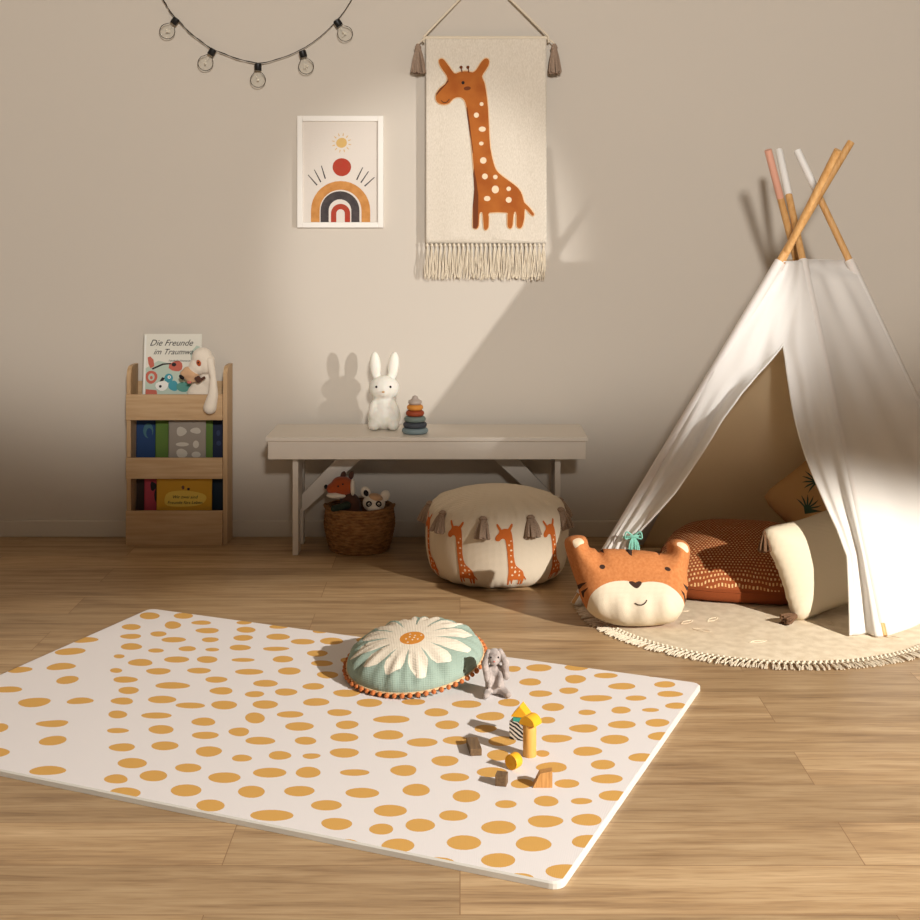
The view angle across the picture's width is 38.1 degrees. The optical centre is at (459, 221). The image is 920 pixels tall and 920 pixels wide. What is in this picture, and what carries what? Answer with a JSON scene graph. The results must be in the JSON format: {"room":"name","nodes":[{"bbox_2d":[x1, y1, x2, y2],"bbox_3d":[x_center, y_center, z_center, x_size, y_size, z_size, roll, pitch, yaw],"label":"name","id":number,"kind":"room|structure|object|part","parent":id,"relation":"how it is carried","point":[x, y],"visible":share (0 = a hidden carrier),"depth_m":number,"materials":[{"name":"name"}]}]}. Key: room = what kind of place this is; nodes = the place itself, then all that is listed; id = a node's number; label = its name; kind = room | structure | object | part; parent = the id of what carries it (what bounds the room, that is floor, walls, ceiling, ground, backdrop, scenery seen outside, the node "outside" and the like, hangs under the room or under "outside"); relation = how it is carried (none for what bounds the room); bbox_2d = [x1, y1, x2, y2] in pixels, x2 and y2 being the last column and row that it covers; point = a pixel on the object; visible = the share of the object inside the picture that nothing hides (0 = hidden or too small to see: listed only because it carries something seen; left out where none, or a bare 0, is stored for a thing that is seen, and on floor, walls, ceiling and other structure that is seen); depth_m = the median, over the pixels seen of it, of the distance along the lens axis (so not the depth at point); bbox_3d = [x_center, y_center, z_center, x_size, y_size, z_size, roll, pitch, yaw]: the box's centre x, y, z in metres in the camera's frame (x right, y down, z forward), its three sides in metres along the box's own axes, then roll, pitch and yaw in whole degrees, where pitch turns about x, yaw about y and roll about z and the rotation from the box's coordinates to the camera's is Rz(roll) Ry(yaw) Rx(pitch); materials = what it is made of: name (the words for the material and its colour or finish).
{"room":"children's room","nodes":[
{"label":"children's room","id":0,"kind":"room"},
{"bbox_2d":[0,0,919,519],"bbox_3d":[1.350,-0.550,5.350,8.700,3.600,0.100,0,0,0],"label":"wall","id":1,"kind":"structure","parent":0,"point":[144,189],"depth_m":5.30,"materials":[{"name":"beige paint"}]},
{"bbox_2d":[159,0,352,87],"bbox_3d":[-0.807,-0.756,5.269,0.844,0.451,0.063,0,0,0],"label":"string lights","id":2,"kind":"object","parent":1,"relation":"attached to","point":[257,66],"visible":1,"depth_m":5.27,"materials":[{"name":"black metal"}]},
{"bbox_2d":[170,16,179,25],"bbox_3d":[-1.126,-0.794,5.268,0.038,0.037,0.029,0,0,0],"label":"socket","id":3,"kind":"object","parent":2,"relation":"attached to","point":[174,20],"depth_m":5.26,"materials":[{"name":"black plastic"}]},
{"bbox_2d":[207,47,216,56],"bbox_3d":[-0.980,-0.671,5.268,0.037,0.036,0.029,0,0,0],"label":"socket","id":4,"kind":"object","parent":2,"relation":"attached to","point":[211,51],"depth_m":5.26,"materials":[{"name":"black plastic"}]},
{"bbox_2d":[254,63,261,70],"bbox_3d":[-0.798,-0.613,5.268,0.029,0.028,0.029,0,0,0],"label":"socket","id":5,"kind":"object","parent":2,"relation":"attached to","point":[257,66],"depth_m":5.26,"materials":[{"name":"black plastic"}]},
{"bbox_2d":[299,50,306,57],"bbox_3d":[-0.621,-0.664,5.268,0.034,0.033,0.029,0,0,0],"label":"socket","id":6,"kind":"object","parent":2,"relation":"attached to","point":[302,53],"depth_m":5.26,"materials":[{"name":"black plastic"}]},
{"bbox_2d":[333,18,342,27],"bbox_3d":[-0.482,-0.786,5.268,0.037,0.037,0.029,0,0,0],"label":"socket","id":7,"kind":"object","parent":2,"relation":"attached to","point":[337,22],"depth_m":5.26,"materials":[{"name":"black plastic"}]},
{"bbox_2d":[0,520,618,536],"bbox_3d":[1.350,1.218,5.294,8.476,0.064,0.012,0,0,0],"label":"baseboard","id":8,"kind":"structure","parent":1,"relation":"attached to","point":[8,528],"depth_m":5.29,"materials":[{"name":"beige paint"}]},
{"bbox_2d":[297,116,383,227],"bbox_3d":[-0.475,-0.199,5.288,0.341,0.443,0.021,0,0,0],"label":"framed print","id":9,"kind":"object","parent":1,"relation":"attached to","point":[340,159],"visible":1,"depth_m":5.29,"materials":[{"name":"white paper"}]},
{"bbox_2d":[411,0,561,279],"bbox_3d":[0.103,-0.379,5.258,0.595,1.219,0.084,0,0,0],"label":"wall hanging","id":10,"kind":"object","parent":1,"relation":"hanging from","point":[486,96],"depth_m":5.26,"materials":[{"name":"beige fabric"}]},
{"bbox_3d":[0.103,-0.847,5.269,0.500,0.278,0.039,0,0,0],"label":"hanging cord","id":11,"kind":"part","parent":10,"relation":"part of","materials":[{"name":"beige fabric"}]},
{"bbox_3d":[0.103,-0.728,5.266,0.497,0.014,0.014,0,0,0],"label":"rod","id":12,"kind":"part","parent":10,"relation":"part of","materials":[{"name":"beige wood"}]},
{"bbox_2d":[0,537,919,919],"bbox_3d":[1.350,1.300,1.800,8.700,0.100,7.200,0,0,0],"label":"floor","id":13,"kind":"structure","parent":0,"point":[781,794],"depth_m":2.90,"materials":[{"name":"brown wood"}]},
{"bbox_2d":[126,363,232,544],"bbox_3d":[-1.097,0.905,5.219,0.390,0.690,0.136,0,0,0],"label":"bookcase","id":14,"kind":"object","parent":13,"relation":"on","point":[143,527],"visible":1,"depth_m":5.15,"materials":[{"name":"brown wood"}]},
{"bbox_3d":[-1.284,0.905,5.226,0.016,0.690,0.122,0,0,0],"label":"panel","id":15,"kind":"part","parent":14,"relation":"part of","materials":[{"name":"brown wood"}]},
{"bbox_2d":[136,479,143,509],"bbox_3d":[-1.262,1.094,5.261,0.055,0.196,0.012,0,-1,0],"label":"book","id":16,"kind":"object","parent":14,"relation":"in","point":[139,482],"visible":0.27,"depth_m":5.25,"materials":[{"name":"brown paper"}]},
{"bbox_2d":[136,420,155,456],"bbox_3d":[-1.229,0.875,5.259,0.094,0.195,0.012,0,-2,0],"label":"book","id":17,"kind":"object","parent":14,"relation":"in","point":[145,429],"visible":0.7,"depth_m":5.25,"materials":[{"name":"blue paper"}]},
{"bbox_2d":[144,479,156,509],"bbox_3d":[-1.201,1.092,5.234,0.074,0.200,0.018,0,0,0],"label":"book","id":18,"kind":"object","parent":14,"relation":"in","point":[150,485],"visible":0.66,"depth_m":5.23,"materials":[{"name":"red paper"}]},
{"bbox_2d":[142,334,201,393],"bbox_3d":[-1.127,0.593,5.218,0.226,0.307,0.047,0,0,0],"label":"book","id":19,"kind":"object","parent":14,"relation":"on","point":[165,356],"visible":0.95,"depth_m":5.22,"materials":[{"name":"beige paper"}]},
{"bbox_3d":[-1.105,0.717,5.158,0.373,0.099,0.013,0,0,0],"label":"panel","id":20,"kind":"part","parent":14,"relation":"part of","materials":[{"name":"brown wood"}]},
{"bbox_3d":[-1.105,0.953,5.158,0.373,0.081,0.013,0,0,0],"label":"panel","id":21,"kind":"part","parent":14,"relation":"part of","materials":[{"name":"brown wood"}]},
{"bbox_3d":[-1.105,1.183,5.158,0.374,0.133,0.013,0,0,0],"label":"panel","id":22,"kind":"part","parent":14,"relation":"part of","materials":[{"name":"brown wood"}]},
{"bbox_3d":[-1.097,0.930,5.284,0.357,0.600,0.006,0,0,0],"label":"panel","id":23,"kind":"part","parent":14,"relation":"part of","materials":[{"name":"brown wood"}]},
{"bbox_2d":[156,479,211,509],"bbox_3d":[-1.077,1.091,5.205,0.214,0.202,0.015,0,-2,0],"label":"book","id":24,"kind":"object","parent":14,"relation":"in","point":[172,494],"visible":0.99,"depth_m":5.20,"materials":[{"name":"yellow paper"}]},
{"bbox_2d":[155,420,212,456],"bbox_3d":[-1.083,0.874,5.234,0.223,0.197,0.018,0,0,0],"label":"book","id":25,"kind":"object","parent":14,"relation":"in","point":[161,426],"visible":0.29,"depth_m":5.23,"materials":[{"name":"green paper"}]},
{"bbox_2d":[168,420,205,456],"bbox_3d":[-1.065,0.873,5.204,0.144,0.198,0.012,0,-2,0],"label":"book","id":26,"kind":"object","parent":14,"relation":"in","point":[187,438],"visible":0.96,"depth_m":5.20,"materials":[{"name":"beige paper"}]},
{"bbox_2d":[179,347,217,413],"bbox_3d":[-0.999,0.613,5.172,0.154,0.252,0.113,0,0,17],"label":"plush dog","id":27,"kind":"object","parent":14,"relation":"on","point":[200,372],"visible":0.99,"depth_m":5.14},
{"bbox_2d":[212,479,222,509],"bbox_3d":[-0.949,1.092,5.256,0.056,0.200,0.012,0,-1,0],"label":"book","id":28,"kind":"object","parent":14,"relation":"in","point":[217,484],"visible":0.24,"depth_m":5.25,"materials":[{"name":"blue paper"}]},
{"bbox_2d":[213,420,222,456],"bbox_3d":[-0.953,0.874,5.261,0.066,0.196,0.012,0,-1,0],"label":"book","id":29,"kind":"object","parent":14,"relation":"in","point":[217,424],"visible":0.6,"depth_m":5.25,"materials":[{"name":"blue paper"}]},
{"bbox_3d":[-0.910,0.905,5.226,0.016,0.690,0.122,0,0,0],"label":"panel","id":30,"kind":"part","parent":14,"relation":"part of","materials":[{"name":"brown wood"}]},
{"bbox_2d":[0,609,699,888],"bbox_3d":[-0.402,1.243,3.378,1.782,0.014,1.179,0,0,23],"label":"play mat","id":31,"kind":"object","parent":13,"relation":"on","point":[260,726],"visible":0.94,"depth_m":3.17,"materials":[{"name":"white plastic"}]},
{"bbox_2d":[342,616,486,698],"bbox_3d":[-0.122,1.172,3.636,0.397,0.128,0.395,0,0,0],"label":"cushion","id":32,"kind":"object","parent":31,"relation":"on","point":[415,655],"visible":0.98,"depth_m":3.54,"materials":[{"name":"teal fabric"}]},
{"bbox_2d":[466,737,481,755],"bbox_3d":[0.033,1.227,3.120,0.027,0.016,0.072,0,0,-7],"label":"block","id":33,"kind":"object","parent":31,"relation":"on","point":[473,745],"visible":1,"depth_m":3.10,"materials":[{"name":"brown wood"}]},
{"bbox_2d":[481,648,510,698],"bbox_3d":[0.094,1.175,3.477,0.078,0.121,0.068,0,0,0],"label":"plush bunny","id":34,"kind":"object","parent":31,"relation":"on","point":[494,673],"visible":1,"depth_m":3.47,"materials":[{"name":"grey fabric"}]},
{"bbox_2d":[495,771,507,786],"bbox_3d":[0.091,1.223,2.930,0.024,0.024,0.024,0,0,13],"label":"block","id":35,"kind":"object","parent":31,"relation":"on","point":[501,777],"visible":1,"depth_m":2.92,"materials":[{"name":"brown wood"}]},
{"bbox_2d":[505,752,522,769],"bbox_3d":[0.122,1.218,3.014,0.034,0.034,0.023,0,0,38],"label":"disc","id":36,"kind":"object","parent":31,"relation":"on","point":[514,760],"visible":1,"depth_m":3.00,"materials":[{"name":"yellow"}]},
{"bbox_2d":[509,718,522,740],"bbox_3d":[0.140,1.214,3.190,0.038,0.043,0.026,0,0,22],"label":"block","id":37,"kind":"object","parent":31,"relation":"on","point":[515,729],"visible":0.56,"depth_m":3.18,"materials":[{"name":"multicoloured wood"}]},
{"bbox_2d":[513,717,520,721],"bbox_3d":[0.142,1.187,3.190,0.026,0.011,0.022,0,0,17],"label":"block","id":38,"kind":"object","parent":37,"relation":"on","point":[517,719],"visible":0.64,"depth_m":3.18,"materials":[{"name":"teal wood"}]},
{"bbox_2d":[511,702,530,717],"bbox_3d":[0.147,1.168,3.194,0.044,0.026,0.036,0,0,17],"label":"roof","id":39,"kind":"structure","parent":38,"relation":"on","point":[522,710],"depth_m":3.18,"materials":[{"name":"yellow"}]},
{"bbox_2d":[523,725,535,757],"bbox_3d":[0.161,1.199,3.087,0.031,0.074,0.031,0,0,0],"label":"column","id":40,"kind":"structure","parent":31,"relation":"on","point":[529,733],"depth_m":3.07,"materials":[{"name":"yellow wood"}]},
{"bbox_2d":[519,712,541,727],"bbox_3d":[0.163,1.151,3.087,0.041,0.020,0.034,0,0,34],"label":"arch","id":41,"kind":"object","parent":40,"relation":"on","point":[532,719],"visible":1,"depth_m":3.08,"materials":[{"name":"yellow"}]},
{"bbox_2d":[532,767,551,787],"bbox_3d":[0.180,1.218,2.922,0.042,0.036,0.022,0,0,0],"label":"block","id":42,"kind":"object","parent":31,"relation":"on","point":[543,779],"visible":1,"depth_m":2.91,"materials":[{"name":"brown wood"}]},
{"bbox_2d":[323,498,395,555],"bbox_3d":[-0.385,1.163,5.100,0.275,0.173,0.275,0,0,-11],"label":"basket","id":43,"kind":"object","parent":13,"relation":"on","point":[364,532],"visible":0.93,"depth_m":4.99,"materials":[{"name":"brown wicker"}]},
{"bbox_2d":[324,471,361,511],"bbox_3d":[-0.441,1.070,5.051,0.149,0.247,0.098,0,0,-34],"label":"plush toy","id":44,"kind":"object","parent":43,"relation":"in","point":[342,487],"visible":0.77,"depth_m":5.03,"materials":[{"name":"brown fabric"}]},
{"bbox_3d":[-0.448,1.070,5.010,0.030,0.030,0.094,0,0,41],"label":"arm","id":45,"kind":"part","parent":44,"relation":"part of","materials":[{"name":"grey"}]},
{"bbox_2d":[361,486,389,510],"bbox_3d":[-0.321,1.110,5.072,0.112,0.217,0.135,0,0,0],"label":"plush toy","id":46,"kind":"object","parent":43,"relation":"in","point":[372,501],"visible":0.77,"depth_m":5.03,"materials":[{"name":"beige fabric"}]},
{"bbox_2d":[265,424,587,554],"bbox_3d":[-0.123,1.024,5.094,1.194,0.453,0.328,0,0,0],"label":"bench","id":47,"kind":"object","parent":13,"relation":"on","point":[347,444],"visible":0.86,"depth_m":4.94,"materials":[{"name":"beige paint"}]},
{"bbox_3d":[-0.618,1.031,5.037,0.021,0.438,0.075,0,0,0],"label":"leg","id":48,"kind":"part","parent":47,"relation":"part of","materials":[{"name":"beige paint"}]},
{"bbox_3d":[-0.618,0.956,5.122,0.017,0.288,0.094,0,0,0],"label":"leg panel","id":49,"kind":"part","parent":47,"relation":"part of","materials":[{"name":"beige paint"}]},
{"bbox_3d":[-0.618,1.031,5.197,0.021,0.438,0.055,0,0,0],"label":"leg","id":50,"kind":"part","parent":47,"relation":"part of","materials":[{"name":"beige paint"}]},
{"bbox_2d":[367,352,400,429],"bbox_3d":[-0.292,0.649,5.128,0.129,0.299,0.124,0,0,0],"label":"rabbit figurine","id":51,"kind":"object","parent":47,"relation":"on","point":[384,413],"visible":1,"depth_m":5.09,"materials":[{"name":"white plastic"}]},
{"bbox_2d":[402,396,427,434],"bbox_3d":[-0.170,0.726,5.030,0.100,0.142,0.100,0,0,0],"label":"stacking toy","id":52,"kind":"object","parent":47,"relation":"on","point":[414,424],"visible":1,"depth_m":5.00,"materials":[{"name":"multicoloured plastic"}]},
{"bbox_3d":[0.366,1.031,5.197,0.021,0.438,0.055,0,0,0],"label":"leg","id":53,"kind":"part","parent":47,"relation":"part of","materials":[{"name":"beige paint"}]},
{"bbox_3d":[0.366,0.956,5.122,0.017,0.288,0.094,0,0,0],"label":"leg panel","id":54,"kind":"part","parent":47,"relation":"part of","materials":[{"name":"beige paint"}]},
{"bbox_3d":[0.366,1.031,5.037,0.021,0.438,0.075,0,0,0],"label":"leg","id":55,"kind":"part","parent":47,"relation":"part of","materials":[{"name":"beige paint"}]},
{"bbox_2d":[417,483,573,587],"bbox_3d":[0.126,1.095,4.730,0.560,0.313,0.564,0,0,0],"label":"pouf","id":56,"kind":"object","parent":13,"relation":"on","point":[487,535],"visible":1,"depth_m":4.53,"materials":[{"name":"beige fabric"}]},
{"bbox_2d":[571,140,919,636],"bbox_3d":[1.100,0.485,4.525,1.478,1.524,1.088,0,0,0],"label":"tent","id":57,"kind":"object","parent":13,"relation":"on","point":[811,370],"visible":0.96,"depth_m":4.43,"materials":[{"name":"white fabric"}]},
{"bbox_3d":[1.113,0.685,4.781,0.887,1.107,0.576,0,0,0],"label":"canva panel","id":58,"kind":"part","parent":57,"relation":"part of","materials":[{"name":"beige fabric"}]},
{"bbox_3d":[1.381,0.685,4.426,0.719,1.107,0.553,0,0,-39],"label":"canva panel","id":59,"kind":"part","parent":57,"relation":"part of","materials":[{"name":"white fabric"}]},
{"bbox_2d":[573,598,919,670],"bbox_3d":[0.975,1.244,4.315,1.210,0.011,1.212,0,0,-5],"label":"rug","id":60,"kind":"object","parent":13,"relation":"on","point":[749,632],"visible":0.38,"depth_m":3.98,"materials":[{"name":"beige fabric"}]},
{"bbox_2d":[564,535,689,625],"bbox_3d":[0.520,1.107,4.112,0.390,0.267,0.189,0,0,0],"label":"cushion","id":61,"kind":"object","parent":60,"relation":"on","point":[623,587],"visible":1,"depth_m":4.05,"materials":[{"name":"fabric"}]},
{"bbox_2d":[660,519,787,604],"bbox_3d":[0.969,1.145,4.570,0.574,0.192,0.529,0,0,12],"label":"floor cushion","id":62,"kind":"object","parent":60,"relation":"on","point":[726,564],"visible":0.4,"depth_m":4.39,"materials":[{"name":"brown fabric"}]},
{"bbox_2d":[764,461,826,522],"bbox_3d":[1.333,0.999,4.740,0.485,0.484,0.132,0,0,0],"label":"cushion","id":63,"kind":"object","parent":60,"relation":"on","point":[797,496],"visible":0.2,"depth_m":4.73,"materials":[{"name":"brown fabric"}]},
{"bbox_2d":[758,510,847,624],"bbox_3d":[1.125,1.095,4.237,0.353,0.313,0.172,0,0,-24],"label":"cushion","id":64,"kind":"object","parent":60,"relation":"on","point":[808,554],"visible":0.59,"depth_m":4.20,"materials":[{"name":"beige fabric"}]}
]}

